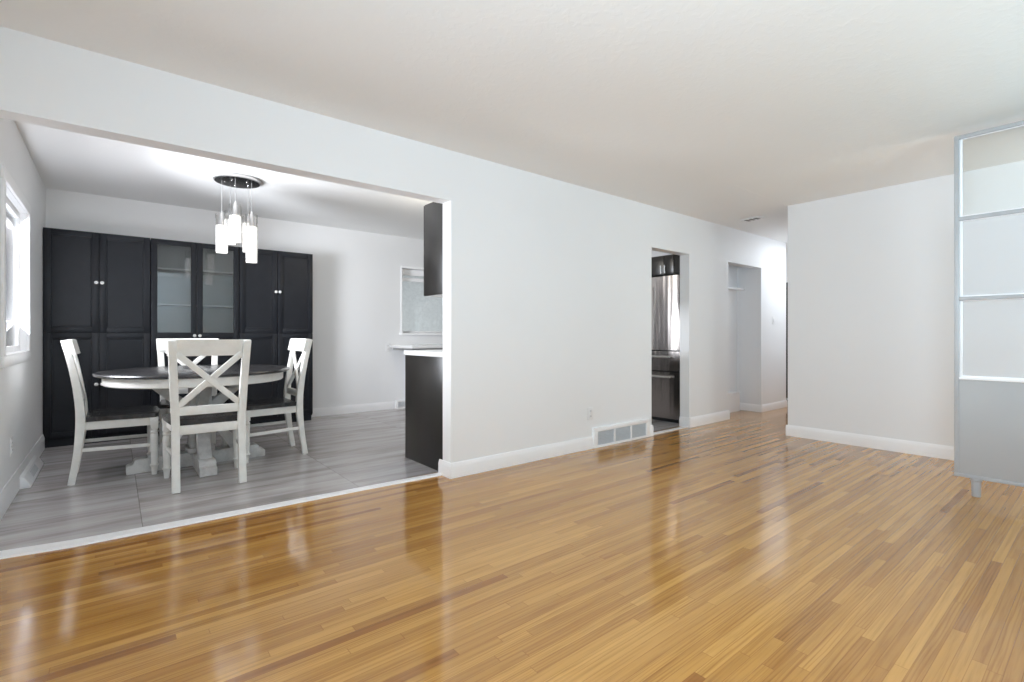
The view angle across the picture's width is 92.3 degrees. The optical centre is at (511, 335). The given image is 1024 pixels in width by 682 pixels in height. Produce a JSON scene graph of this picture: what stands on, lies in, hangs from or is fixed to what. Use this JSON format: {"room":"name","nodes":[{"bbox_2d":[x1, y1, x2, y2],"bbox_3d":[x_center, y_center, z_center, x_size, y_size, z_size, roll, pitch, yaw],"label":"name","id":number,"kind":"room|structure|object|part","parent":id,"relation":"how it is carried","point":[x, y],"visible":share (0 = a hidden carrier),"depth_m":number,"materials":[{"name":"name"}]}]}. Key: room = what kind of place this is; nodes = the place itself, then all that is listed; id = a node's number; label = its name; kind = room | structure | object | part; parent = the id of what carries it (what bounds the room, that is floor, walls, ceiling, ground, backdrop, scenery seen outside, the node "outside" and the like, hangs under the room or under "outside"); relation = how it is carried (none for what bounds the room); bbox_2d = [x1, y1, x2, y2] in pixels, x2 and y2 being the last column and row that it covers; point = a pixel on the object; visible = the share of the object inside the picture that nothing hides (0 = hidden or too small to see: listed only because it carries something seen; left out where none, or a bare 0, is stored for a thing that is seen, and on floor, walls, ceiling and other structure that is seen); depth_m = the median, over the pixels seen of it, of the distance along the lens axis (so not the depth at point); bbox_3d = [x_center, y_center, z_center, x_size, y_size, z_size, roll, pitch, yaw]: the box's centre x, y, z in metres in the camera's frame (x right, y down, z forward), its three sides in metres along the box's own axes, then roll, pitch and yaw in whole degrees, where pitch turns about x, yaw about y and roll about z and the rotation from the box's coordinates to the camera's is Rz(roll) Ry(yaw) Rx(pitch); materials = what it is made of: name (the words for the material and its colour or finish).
{"room":"living room","nodes":[
{"label":"living room","id":0,"kind":"room"},
{"bbox_2d":[0,118,45,491],"bbox_3d":[-2.128,-0.190,1.688,0.150,2.580,8.100,0,0,-39],"label":"wall","id":1,"kind":"structure","parent":0,"point":[21,384],"depth_m":3.72,"materials":[{"name":"white paint"}]},
{"bbox_2d":[10,437,12,456],"bbox_3d":[-3.219,0.715,3.165,0.010,0.116,0.072,0,0,-39],"label":"wall outlet","id":2,"kind":"object","parent":1,"relation":"attached to","point":[11,438],"visible":1,"depth_m":3.15,"materials":[{"name":"white plastic"}]},
{"bbox_2d":[0,164,30,367],"bbox_3d":[-3.376,-0.405,3.308,0.095,1.190,1.170,0,0,-39],"label":"window","id":3,"kind":"structure","parent":1,"relation":"in","point":[10,353],"depth_m":3.48,"materials":[{"name":"white wood"}]},
{"bbox_3d":[-3.398,-0.400,3.291,0.005,0.950,0.940,0,0,-39],"label":"glass pane","id":4,"kind":"part","parent":3,"relation":"part of","materials":[{"name":"clear glass"}]},
{"bbox_3d":[-3.397,-0.400,3.291,0.040,1.050,1.040,0,0,-39],"label":"frame","id":5,"kind":"part","parent":3,"relation":"part of","materials":[{"name":"white wood"}]},
{"bbox_3d":[-3.360,0.119,3.321,0.053,0.012,1.038,0,0,-39],"label":"sill","id":6,"kind":"part","parent":3,"relation":"part of","materials":[{"name":"white wood"}]},
{"bbox_2d":[0,434,44,519],"bbox_3d":[-3.378,0.983,3.368,0.016,0.135,3.055,0,0,-39],"label":"baseboard","id":7,"kind":"structure","parent":1,"relation":"attached to","point":[8,493],"depth_m":3.25,"materials":[{"name":"white wood"}]},
{"bbox_2d":[20,455,42,488],"bbox_3d":[-3.582,1.007,3.676,0.055,0.087,0.780,0,0,-39],"label":"air vent","id":8,"kind":"object","parent":1,"relation":"in","point":[27,478],"visible":1,"depth_m":3.56,"materials":[{"name":"grey metal"}]},
{"bbox_2d":[15,121,430,239],"bbox_3d":[-1.054,-1.490,5.518,6.635,0.120,3.490,0,0,-39],"label":"ceiling","id":9,"kind":"structure","parent":0,"point":[64,160],"depth_m":4.75,"materials":[{"name":"white paint"}]},
{"bbox_2d":[213,173,260,262],"bbox_3d":[-2.511,-1.048,4.502,0.384,0.764,0.384,0,0,-39],"label":"pendant lamp","id":10,"kind":"object","parent":9,"relation":"hanging from","point":[227,234],"visible":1,"depth_m":4.43,"materials":[{"name":"white glass"}]},
{"bbox_2d":[219,211,223,224],"bbox_3d":[-2.608,-1.052,4.423,0.040,0.135,0.040,0,0,-39],"label":"socket","id":11,"kind":"object","parent":10,"relation":"attached to","point":[221,217],"depth_m":4.41,"materials":[{"name":"silver metal"}]},
{"bbox_2d":[216,225,227,252],"bbox_3d":[-2.608,-0.865,4.423,0.092,0.240,0.092,0,0,-39],"label":"diffuser","id":12,"kind":"object","parent":10,"relation":"attached to","point":[221,230],"depth_m":4.39,"materials":[{"name":"white glass"}]},
{"bbox_2d":[225,219,235,244],"bbox_3d":[-2.617,-0.963,4.569,0.092,0.225,0.092,0,0,-39],"label":"diffuser","id":13,"kind":"object","parent":10,"relation":"attached to","point":[226,220],"depth_m":4.52,"materials":[{"name":"white glass"}]},
{"bbox_2d":[229,215,240,242],"bbox_3d":[-2.466,-0.950,4.385,0.092,0.230,0.092,0,0,-39],"label":"diffuser","id":14,"kind":"object","parent":10,"relation":"attached to","point":[234,220],"depth_m":4.35,"materials":[{"name":"white glass"}]},
{"bbox_2d":[233,201,237,214],"bbox_3d":[-2.466,-1.133,4.385,0.040,0.135,0.040,0,0,-39],"label":"socket","id":15,"kind":"object","parent":10,"relation":"attached to","point":[235,208],"depth_m":4.37,"materials":[{"name":"silver metal"}]},
{"bbox_3d":[-2.511,-1.398,4.502,0.362,0.002,0.362,0,0,-39],"label":"mirror plate","id":16,"kind":"part","parent":10,"relation":"part of","materials":[{"name":"silver metal"}]},
{"bbox_2d":[243,223,248,251],"bbox_3d":[-2.480,-0.917,4.622,0.092,0.265,0.092,0,0,-39],"label":"diffuser","id":17,"kind":"object","parent":10,"relation":"attached to","point":[244,224],"depth_m":4.58,"materials":[{"name":"white glass"}]},
{"bbox_2d":[249,211,253,225],"bbox_3d":[-2.387,-1.067,4.509,0.040,0.145,0.040,0,0,-39],"label":"socket","id":18,"kind":"object","parent":10,"relation":"attached to","point":[251,217],"depth_m":4.49,"materials":[{"name":"silver metal"}]},
{"bbox_2d":[246,226,256,262],"bbox_3d":[-2.387,-0.833,4.509,0.092,0.325,0.092,0,0,-39],"label":"diffuser","id":19,"kind":"object","parent":10,"relation":"attached to","point":[251,231],"depth_m":4.47,"materials":[{"name":"white glass"}]},
{"bbox_2d":[46,188,442,407],"bbox_3d":[-2.045,-0.190,6.864,6.485,2.580,0.150,0,0,-39],"label":"wall","id":20,"kind":"structure","parent":0,"point":[357,274],"depth_m":6.52,"materials":[{"name":"white paint"}]},
{"bbox_2d":[311,401,394,416],"bbox_3d":[-2.151,0.995,6.673,1.220,0.110,0.014,0,0,-39],"label":"baseboard","id":21,"kind":"structure","parent":20,"relation":"attached to","point":[336,410],"depth_m":6.66,"materials":[{"name":"white wood"}]},
{"bbox_2d":[386,344,389,351],"bbox_3d":[-1.760,0.172,6.992,0.072,0.116,0.010,0,0,-39],"label":"wall outlet","id":22,"kind":"object","parent":20,"relation":"attached to","point":[387,345],"visible":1,"depth_m":6.99,"materials":[{"name":"white plastic"}]},
{"bbox_2d":[395,399,404,408],"bbox_3d":[-1.577,0.990,7.108,0.220,0.120,0.060,0,0,-39],"label":"air vent","id":23,"kind":"object","parent":20,"relation":"in","point":[399,404],"visible":0.7,"depth_m":7.08,"materials":[{"name":"grey metal"}]},
{"bbox_2d":[399,266,442,334],"bbox_3d":[-0.750,-0.507,7.859,2.310,1.005,0.170,0,0,-39],"label":"window","id":24,"kind":"structure","parent":20,"relation":"in","point":[408,272],"depth_m":7.29,"materials":[{"name":"white wood"}]},
{"bbox_3d":[-0.744,-0.020,7.851,2.310,0.030,0.150,0,0,-39],"label":"sill","id":25,"kind":"part","parent":24,"relation":"part of","materials":[{"name":"white wood"}]},
{"bbox_2d":[0,26,785,462],"bbox_3d":[0.802,-0.215,4.704,8.200,2.530,0.120,0,0,-39],"label":"wall partition","id":26,"kind":"structure","parent":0,"point":[547,282],"depth_m":3.93,"materials":[{"name":"white paint"}]},
{"bbox_2d":[424,202,442,297],"bbox_3d":[0.274,-0.684,4.594,2.300,0.738,0.371,0,0,-39],"label":"upper cabinet","id":27,"kind":"object","parent":26,"relation":"attached to","point":[433,211],"visible":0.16,"depth_m":3.87,"materials":[{"name":"black wood"}]},
{"bbox_3d":[-0.490,-0.685,4.169,0.570,0.729,0.020,0,0,-39],"label":"door","id":28,"kind":"part","parent":27,"relation":"part of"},
{"bbox_2d":[438,410,729,478],"bbox_3d":[1.085,0.994,4.948,4.087,0.112,0.175,0,0,-39],"label":"baseboard","id":29,"kind":"structure","parent":26,"relation":"attached to","point":[449,470],"depth_m":4.08,"materials":[{"name":"white wood"}]},
{"bbox_2d":[587,407,592,419],"bbox_3d":[0.727,0.725,4.559,0.072,0.116,0.010,0,0,-39],"label":"wall outlet","id":30,"kind":"object","parent":26,"relation":"attached to","point":[589,410],"visible":1,"depth_m":4.55,"materials":[{"name":"white plastic"}]},
{"bbox_2d":[592,418,649,448],"bbox_3d":[1.088,0.956,4.842,0.858,0.188,0.024,0,0,-39],"label":"air vent","id":31,"kind":"object","parent":26,"relation":"in","point":[607,435],"visible":1,"depth_m":4.82,"materials":[{"name":"grey metal"}]},
{"bbox_3d":[0.889,0.964,4.682,0.237,0.128,0.018,0,0,-39],"label":"louvre panel","id":32,"kind":"part","parent":31,"relation":"part of","materials":[{"name":"grey metal"}]},
{"bbox_3d":[1.087,0.964,4.843,0.237,0.128,0.018,0,0,-39],"label":"louvre panel","id":33,"kind":"part","parent":31,"relation":"part of","materials":[{"name":"grey metal"}]},
{"bbox_3d":[1.286,0.964,5.003,0.237,0.128,0.018,0,0,-39],"label":"louvre panel","id":34,"kind":"part","parent":31,"relation":"part of","materials":[{"name":"grey metal"}]},
{"bbox_2d":[740,400,786,411],"bbox_3d":[3.582,1.000,7.079,0.910,0.100,0.348,0,0,-39],"label":"baseboard","id":35,"kind":"structure","parent":26,"relation":"attached to","point":[781,404],"depth_m":6.88,"materials":[{"name":"white wood"}]},
{"bbox_2d":[0,398,1023,681],"bbox_3d":[1.583,1.110,4.589,9.570,0.120,8.250,0,0,-39],"label":"floor","id":36,"kind":"structure","parent":0,"point":[739,548],"depth_m":2.23,"materials":[{"name":"brown wood"}]},
{"bbox_2d":[43,227,149,447],"bbox_3d":[-4.103,0.021,4.896,0.804,2.058,0.276,0,0,-39],"label":"tall cabinet","id":37,"kind":"object","parent":36,"relation":"on","point":[96,286],"visible":0.9,"depth_m":4.78,"materials":[{"name":"black paint"}]},
{"bbox_3d":[-4.200,0.471,4.693,0.398,0.987,0.020,0,0,-39],"label":"door","id":38,"kind":"part","parent":37,"relation":"part of","materials":[{"name":"black paint"}]},
{"bbox_3d":[-4.200,-0.516,4.693,0.398,0.976,0.020,0,0,-39],"label":"door","id":39,"kind":"part","parent":37,"relation":"part of","materials":[{"name":"black paint"}]},
{"bbox_3d":[-3.886,0.471,4.947,0.400,0.987,0.020,0,0,-39],"label":"door","id":40,"kind":"part","parent":37,"relation":"part of","materials":[{"name":"black paint"}]},
{"bbox_3d":[-3.886,-0.516,4.947,0.400,0.976,0.020,0,0,-39],"label":"door","id":41,"kind":"part","parent":37,"relation":"part of","materials":[{"name":"black paint"}]},
{"bbox_2d":[61,339,159,485],"bbox_3d":[-3.044,0.540,3.756,0.565,1.025,0.514,0,0,-39],"label":"dining chair","id":42,"kind":"object","parent":36,"relation":"on","point":[85,419],"visible":0.99,"depth_m":3.61,"materials":[{"name":"white paint"}]},
{"bbox_3d":[-3.222,0.084,3.612,0.063,0.112,0.498,0,0,-39],"label":"rail","id":43,"kind":"part","parent":42,"relation":"part of","materials":[{"name":"white paint"}]},
{"bbox_3d":[-3.082,0.541,3.457,0.129,1.024,0.072,0,0,-39],"label":"leg","id":44,"kind":"part","parent":42,"relation":"part of","materials":[{"name":"white paint"}]},
{"bbox_3d":[-3.345,0.541,3.782,0.129,1.024,0.072,0,0,-39],"label":"leg","id":45,"kind":"part","parent":42,"relation":"part of","materials":[{"name":"white paint"}]},
{"bbox_3d":[-2.993,0.596,3.797,0.435,0.040,0.510,0,0,-39],"label":"seat","id":46,"kind":"part","parent":42,"relation":"part of","materials":[{"name":"black wood"}]},
{"bbox_3d":[-2.999,0.833,4.086,0.058,0.434,0.058,0,0,-39],"label":"leg","id":47,"kind":"part","parent":42,"relation":"part of","materials":[{"name":"white paint"}]},
{"bbox_3d":[-2.712,0.833,3.732,0.058,0.434,0.058,0,0,-39],"label":"leg","id":48,"kind":"part","parent":42,"relation":"part of","materials":[{"name":"white paint"}]},
{"bbox_2d":[92,364,289,476],"bbox_3d":[-2.561,0.662,4.038,1.346,0.775,1.346,0,0,-39],"label":"dining table","id":49,"kind":"object","parent":36,"relation":"on","point":[200,453],"visible":0.73,"depth_m":3.83,"materials":[{"name":"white wood"}]},
{"bbox_2d":[156,338,227,445],"bbox_3d":[-2.921,0.540,4.483,0.514,1.025,0.565,0,0,-39],"label":"dining chair","id":50,"kind":"object","parent":36,"relation":"on","point":[161,344],"visible":0.27,"depth_m":4.52,"materials":[{"name":"white paint"}]},
{"bbox_3d":[-3.220,0.541,4.521,0.072,1.024,0.129,0,0,-39],"label":"leg","id":51,"kind":"part","parent":50,"relation":"part of","materials":[{"name":"white paint"}]},
{"bbox_3d":[-2.946,0.833,4.151,0.058,0.434,0.058,0,0,-39],"label":"leg","id":52,"kind":"part","parent":50,"relation":"part of","materials":[{"name":"white paint"}]},
{"bbox_3d":[-3.035,0.514,4.625,0.380,0.058,0.026,0,0,-39],"label":"rail","id":53,"kind":"part","parent":50,"relation":"part of","materials":[{"name":"white paint"}]},
{"bbox_3d":[-3.065,0.084,4.661,0.498,0.112,0.063,0,0,-39],"label":"rail","id":54,"kind":"part","parent":50,"relation":"part of","materials":[{"name":"white paint"}]},
{"bbox_3d":[-2.880,0.596,4.432,0.510,0.040,0.435,0,0,-39],"label":"seat","id":55,"kind":"part","parent":50,"relation":"part of","materials":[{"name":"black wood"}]},
{"bbox_3d":[-2.895,0.541,4.784,0.072,1.024,0.129,0,0,-39],"label":"leg","id":56,"kind":"part","parent":50,"relation":"part of","materials":[{"name":"white paint"}]},
{"bbox_2d":[150,238,238,434],"bbox_3d":[-3.473,0.021,5.405,0.804,2.058,0.276,0,0,-39],"label":"tall cabinet","id":57,"kind":"object","parent":36,"relation":"on","point":[194,288],"visible":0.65,"depth_m":5.39,"materials":[{"name":"black paint"}]},
{"bbox_3d":[-3.570,-0.019,5.202,0.398,1.969,0.020,0,0,-39],"label":"door","id":58,"kind":"part","parent":57,"relation":"part of","materials":[{"name":"black paint"}]},
{"bbox_2d":[157,267,232,275],"bbox_3d":[-3.495,-0.707,5.432,0.768,0.016,0.183,0,0,-39],"label":"shelf","id":59,"kind":"object","parent":57,"relation":"attached to","point":[161,270],"depth_m":5.42,"materials":[{"name":"clear glass"}]},
{"bbox_2d":[157,303,232,307],"bbox_3d":[-3.495,-0.327,5.432,0.768,0.016,0.183,0,0,-39],"label":"shelf","id":60,"kind":"object","parent":57,"relation":"attached to","point":[159,305],"depth_m":5.42,"materials":[{"name":"clear glass"}]},
{"bbox_3d":[-3.256,-0.019,5.456,0.400,1.969,0.020,0,0,-39],"label":"door","id":61,"kind":"part","parent":57,"relation":"part of","materials":[{"name":"black paint"}]},
{"bbox_2d":[162,339,250,493],"bbox_3d":[-2.220,0.540,3.577,0.514,1.025,0.565,0,0,-37],"label":"dining chair","id":62,"kind":"object","parent":36,"relation":"on","point":[230,416],"visible":1,"depth_m":3.43,"materials":[{"name":"white wood"}]},
{"bbox_3d":[-2.548,0.833,3.631,0.058,0.434,0.058,0,0,-37],"label":"leg","id":63,"kind":"part","parent":62,"relation":"part of","materials":[{"name":"white paint"}]},
{"bbox_3d":[-2.253,0.541,3.277,0.072,1.024,0.129,0,0,-37],"label":"leg","id":64,"kind":"part","parent":62,"relation":"part of","materials":[{"name":"white paint"}]},
{"bbox_3d":[-2.259,0.596,3.629,0.510,0.040,0.435,0,0,-37],"label":"seat","id":65,"kind":"part","parent":62,"relation":"part of","materials":[{"name":"black wood"}]},
{"bbox_3d":[-2.080,0.084,3.395,0.498,0.112,0.063,0,0,-37],"label":"rail","id":66,"kind":"part","parent":62,"relation":"part of","materials":[{"name":"white paint"}]},
{"bbox_3d":[-2.109,0.514,3.432,0.380,0.058,0.026,0,0,-37],"label":"rail","id":67,"kind":"part","parent":62,"relation":"part of","materials":[{"name":"white paint"}]},
{"bbox_3d":[-2.186,0.833,3.908,0.058,0.434,0.058,0,0,-37],"label":"leg","id":68,"kind":"part","parent":62,"relation":"part of","materials":[{"name":"white paint"}]},
{"bbox_3d":[-1.921,0.541,3.531,0.072,1.024,0.129,0,0,-37],"label":"leg","id":69,"kind":"part","parent":62,"relation":"part of","materials":[{"name":"white paint"}]},
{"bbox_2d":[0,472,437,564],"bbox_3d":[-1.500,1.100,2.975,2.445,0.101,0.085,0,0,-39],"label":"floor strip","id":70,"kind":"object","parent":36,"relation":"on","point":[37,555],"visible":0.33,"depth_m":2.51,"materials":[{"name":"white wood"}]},
{"bbox_2d":[0,473,440,558],"bbox_3d":[-1.514,1.044,2.985,2.429,0.011,0.136,0,0,-35],"label":"threshold","id":71,"kind":"object","parent":36,"relation":"on","point":[16,552],"visible":1,"depth_m":2.69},
{"bbox_2d":[233,338,312,462],"bbox_3d":[-2.142,0.540,4.382,0.565,1.025,0.514,0,0,-39],"label":"dining chair","id":72,"kind":"object","parent":36,"relation":"on","point":[285,405],"visible":0.69,"depth_m":4.34,"materials":[{"name":"white paint"}]},
{"bbox_3d":[-2.187,0.833,4.053,0.058,0.434,0.058,0,0,-39],"label":"leg","id":73,"kind":"part","parent":72,"relation":"part of","materials":[{"name":"white paint"}]},
{"bbox_3d":[-2.192,0.596,4.341,0.435,0.040,0.510,0,0,-39],"label":"seat","id":74,"kind":"part","parent":72,"relation":"part of","materials":[{"name":"black wood"}]},
{"bbox_3d":[-2.104,0.541,4.682,0.129,1.024,0.072,0,0,-39],"label":"leg","id":75,"kind":"part","parent":72,"relation":"part of","materials":[{"name":"white paint"}]},
{"bbox_3d":[-2.000,0.514,4.497,0.026,0.058,0.380,0,0,-39],"label":"rail","id":76,"kind":"part","parent":72,"relation":"part of","materials":[{"name":"white paint"}]},
{"bbox_3d":[-1.964,0.084,4.527,0.063,0.112,0.498,0,0,-39],"label":"rail","id":77,"kind":"part","parent":72,"relation":"part of","materials":[{"name":"white paint"}]},
{"bbox_3d":[-1.841,0.541,4.357,0.129,1.024,0.072,0,0,-39],"label":"leg","id":78,"kind":"part","parent":72,"relation":"part of","materials":[{"name":"white paint"}]},
{"bbox_2d":[239,247,312,423],"bbox_3d":[-2.843,0.021,5.914,0.804,2.058,0.276,0,0,-39],"label":"tall cabinet","id":79,"kind":"object","parent":36,"relation":"on","point":[276,291],"visible":0.73,"depth_m":5.82,"materials":[{"name":"black paint"}]},
{"bbox_3d":[-2.939,0.471,5.711,0.398,0.987,0.020,0,0,-39],"label":"door","id":80,"kind":"part","parent":79,"relation":"part of","materials":[{"name":"black paint"}]},
{"bbox_3d":[-2.939,-0.516,5.711,0.398,0.976,0.020,0,0,-39],"label":"door","id":81,"kind":"part","parent":79,"relation":"part of","materials":[{"name":"black paint"}]},
{"bbox_3d":[-2.626,0.471,5.965,0.400,0.987,0.020,0,0,-39],"label":"door","id":82,"kind":"part","parent":79,"relation":"part of","materials":[{"name":"black paint"}]},
{"bbox_3d":[-2.626,-0.516,5.965,0.400,0.976,0.020,0,0,-39],"label":"door","id":83,"kind":"part","parent":79,"relation":"part of","materials":[{"name":"black paint"}]},
{"bbox_2d":[405,355,442,470],"bbox_3d":[0.163,0.609,4.731,2.300,0.882,0.646,0,0,-39],"label":"base cabinet","id":84,"kind":"object","parent":36,"relation":"on","point":[423,374],"visible":0.25,"depth_m":3.99,"materials":[{"name":"black wood"}]},
{"bbox_2d":[404,349,442,356],"bbox_3d":[0.176,0.148,4.720,2.314,0.040,0.688,0,0,-39],"label":"countertop","id":85,"kind":"structure","parent":84,"relation":"on","point":[431,353],"depth_m":4.01,"materials":[{"name":"white stone"}]},
{"bbox_2d":[652,275,679,422],"bbox_3d":[1.959,0.164,6.390,0.791,1.772,0.910,0,0,-39],"label":"refrigerator","id":86,"kind":"object","parent":36,"relation":"on","point":[665,289],"visible":0.31,"depth_m":5.96,"materials":[{"name":"silver metal"}]},
{"bbox_3d":[1.679,0.499,6.164,0.071,0.021,0.710,0,0,-39],"label":"handle","id":87,"kind":"part","parent":86,"relation":"part of","materials":[{"name":"silver metal"}]},
{"bbox_3d":[1.679,0.258,6.164,0.071,0.021,0.710,0,0,-39],"label":"handle","id":88,"kind":"part","parent":86,"relation":"part of","materials":[{"name":"silver metal"}]},
{"bbox_3d":[1.727,0.725,6.203,0.082,0.561,0.904,0,0,-39],"label":"drawer","id":89,"kind":"part","parent":86,"relation":"part of","materials":[{"name":"silver metal"}]},
{"bbox_3d":[1.727,0.310,6.203,0.082,0.236,0.904,0,0,-39],"label":"drawer","id":90,"kind":"part","parent":86,"relation":"part of","materials":[{"name":"silver metal"}]},
{"bbox_3d":[1.870,-0.272,6.026,0.082,0.900,0.449,0,0,-39],"label":"door","id":91,"kind":"part","parent":86,"relation":"part of","materials":[{"name":"silver metal"}]},
{"bbox_2d":[654,426,687,434],"bbox_3d":[1.721,1.045,5.414,0.719,0.010,0.060,0,0,-39],"label":"threshold","id":92,"kind":"object","parent":36,"relation":"on","point":[682,427],"visible":0.76,"depth_m":5.42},
{"bbox_2d":[954,120,1023,496],"bbox_3d":[3.528,-0.138,2.591,0.062,2.375,1.800,0,0,-39],"label":"divider","id":93,"kind":"object","parent":36,"relation":"on","point":[988,246],"visible":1,"depth_m":3.16,"materials":[{"name":"grey glass"}]},
{"bbox_3d":[3.029,0.991,3.210,0.062,0.118,0.062,0,0,-39],"label":"leg","id":94,"kind":"part","parent":93,"relation":"part of","materials":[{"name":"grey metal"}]},
{"bbox_3d":[3.528,0.922,2.591,0.050,0.020,1.800,0,0,-39],"label":"rail","id":95,"kind":"part","parent":93,"relation":"part of","materials":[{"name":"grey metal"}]},
{"bbox_3d":[3.528,0.601,2.591,0.034,0.622,1.756,0,0,-39],"label":"panel","id":96,"kind":"part","parent":93,"relation":"part of","materials":[{"name":"grey glass"}]},
{"bbox_3d":[3.529,0.021,2.592,0.005,0.495,1.728,0,0,-39],"label":"glass pane","id":97,"kind":"part","parent":93,"relation":"part of","materials":[{"name":"white glass"}]},
{"bbox_3d":[3.529,-0.508,2.592,0.005,0.495,1.728,0,0,-39],"label":"glass pane","id":98,"kind":"part","parent":93,"relation":"part of","materials":[{"name":"glass"}]},
{"bbox_3d":[-0.574,0.625,7.538,1.860,0.850,0.641,0,0,-39],"label":"base cabinet","id":99,"kind":"object","parent":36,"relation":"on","visible":0},
{"bbox_2d":[390,344,442,349],"bbox_3d":[-0.678,0.167,7.444,2.180,0.064,0.664,0,0,-39],"label":"countertop","id":100,"kind":"structure","parent":99,"relation":"on","point":[428,346],"depth_m":6.69,"materials":[{"name":"white stone"}]},
{"bbox_2d":[0,0,1023,243],"bbox_3d":[2.714,-1.420,3.189,9.570,0.120,4.650,0,0,-39],"label":"ceiling","id":101,"kind":"structure","parent":0,"point":[670,105],"depth_m":2.59,"materials":[{"name":"white paint"}]},
{"bbox_2d":[741,216,763,221],"bbox_3d":[2.791,-1.351,5.712,0.110,0.018,0.230,0,0,-29],"label":"ceiling vent","id":102,"kind":"object","parent":101,"relation":"in","point":[755,217],"visible":1,"depth_m":5.69,"materials":[{"name":"white plastic"}]},
{"bbox_2d":[652,251,670,256],"bbox_3d":[1.572,-0.205,7.546,0.040,2.550,3.335,0,0,-39],"label":"wall","id":103,"kind":"structure","parent":0,"point":[654,253],"depth_m":6.92,"materials":[{"name":"white paint"}]},
{"bbox_2d":[652,254,679,276],"bbox_3d":[1.993,-0.863,6.372,0.731,0.235,0.940,0,0,-39],"label":"upper cabinet","id":104,"kind":"object","parent":103,"relation":"attached to","point":[666,265],"visible":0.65,"depth_m":5.99,"materials":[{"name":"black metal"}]},
{"bbox_3d":[1.760,-0.863,6.145,0.020,0.229,0.321,0,0,-39],"label":"door","id":105,"kind":"part","parent":104,"relation":"part of","materials":[{"name":"black wood"}]},
{"bbox_3d":[1.905,-0.863,5.965,0.020,0.229,0.133,0,0,-39],"label":"door","id":106,"kind":"part","parent":104,"relation":"part of","materials":[{"name":"black wood"}]},
{"bbox_2d":[728,265,751,412],"bbox_3d":[2.920,-0.180,6.674,1.040,2.460,0.285,0,0,-39],"label":"wall","id":107,"kind":"structure","parent":0,"point":[739,302],"depth_m":6.90,"materials":[{"name":"white paint"}]},
{"bbox_2d":[728,287,744,290],"bbox_3d":[2.885,-0.645,6.669,0.900,0.020,0.110,0,0,-39],"label":"closet shelf","id":108,"kind":"object","parent":107,"relation":"attached to","point":[729,288],"visible":0.49,"depth_m":6.79,"materials":[{"name":"white wood"}]},
{"bbox_2d":[786,253,787,282],"bbox_3d":[4.423,-0.180,7.494,1.140,2.460,1.700,0,0,-39],"label":"wall","id":109,"kind":"structure","parent":0,"point":[786,253],"depth_m":8.10,"materials":[{"name":"white paint"}]},
{"bbox_2d":[786,283,787,397],"bbox_3d":[4.763,0.083,7.877,0.050,1.915,0.950,0,0,-39],"label":"door","id":110,"kind":"structure","parent":109,"relation":"in","point":[786,283],"depth_m":8.12,"materials":[{"name":"wood"}]},
{"bbox_2d":[788,161,1023,446],"bbox_3d":[4.074,-0.170,3.805,0.120,2.480,3.600,0,0,-39],"label":"wall","id":111,"kind":"structure","parent":0,"point":[871,272],"depth_m":4.54,"materials":[{"name":"white paint"}]},
{"bbox_2d":[786,425,953,459],"bbox_3d":[5.222,0.994,4.742,3.115,0.112,3.615,0,0,-39],"label":"baseboard","id":112,"kind":"structure","parent":111,"relation":"attached to","point":[902,446],"depth_m":4.57,"materials":[{"name":"white wood"}]},
{"label":"outside","id":113,"kind":"structure","parent":0,"visible":0},
{"bbox_3d":[-4.023,1.475,11.347,20.000,0.150,9.290,0,0,-39],"label":"ground","id":114,"kind":"structure","parent":113,"visible":0},
{"bbox_2d":[402,275,442,330],"bbox_3d":[-1.719,-0.300,10.245,7.400,3.300,1.100,0,0,-39],"label":"house","id":115,"kind":"structure","parent":114,"relation":"on","point":[420,312],"depth_m":10.04,"materials":[{"name":"grey paint"}]}
]}

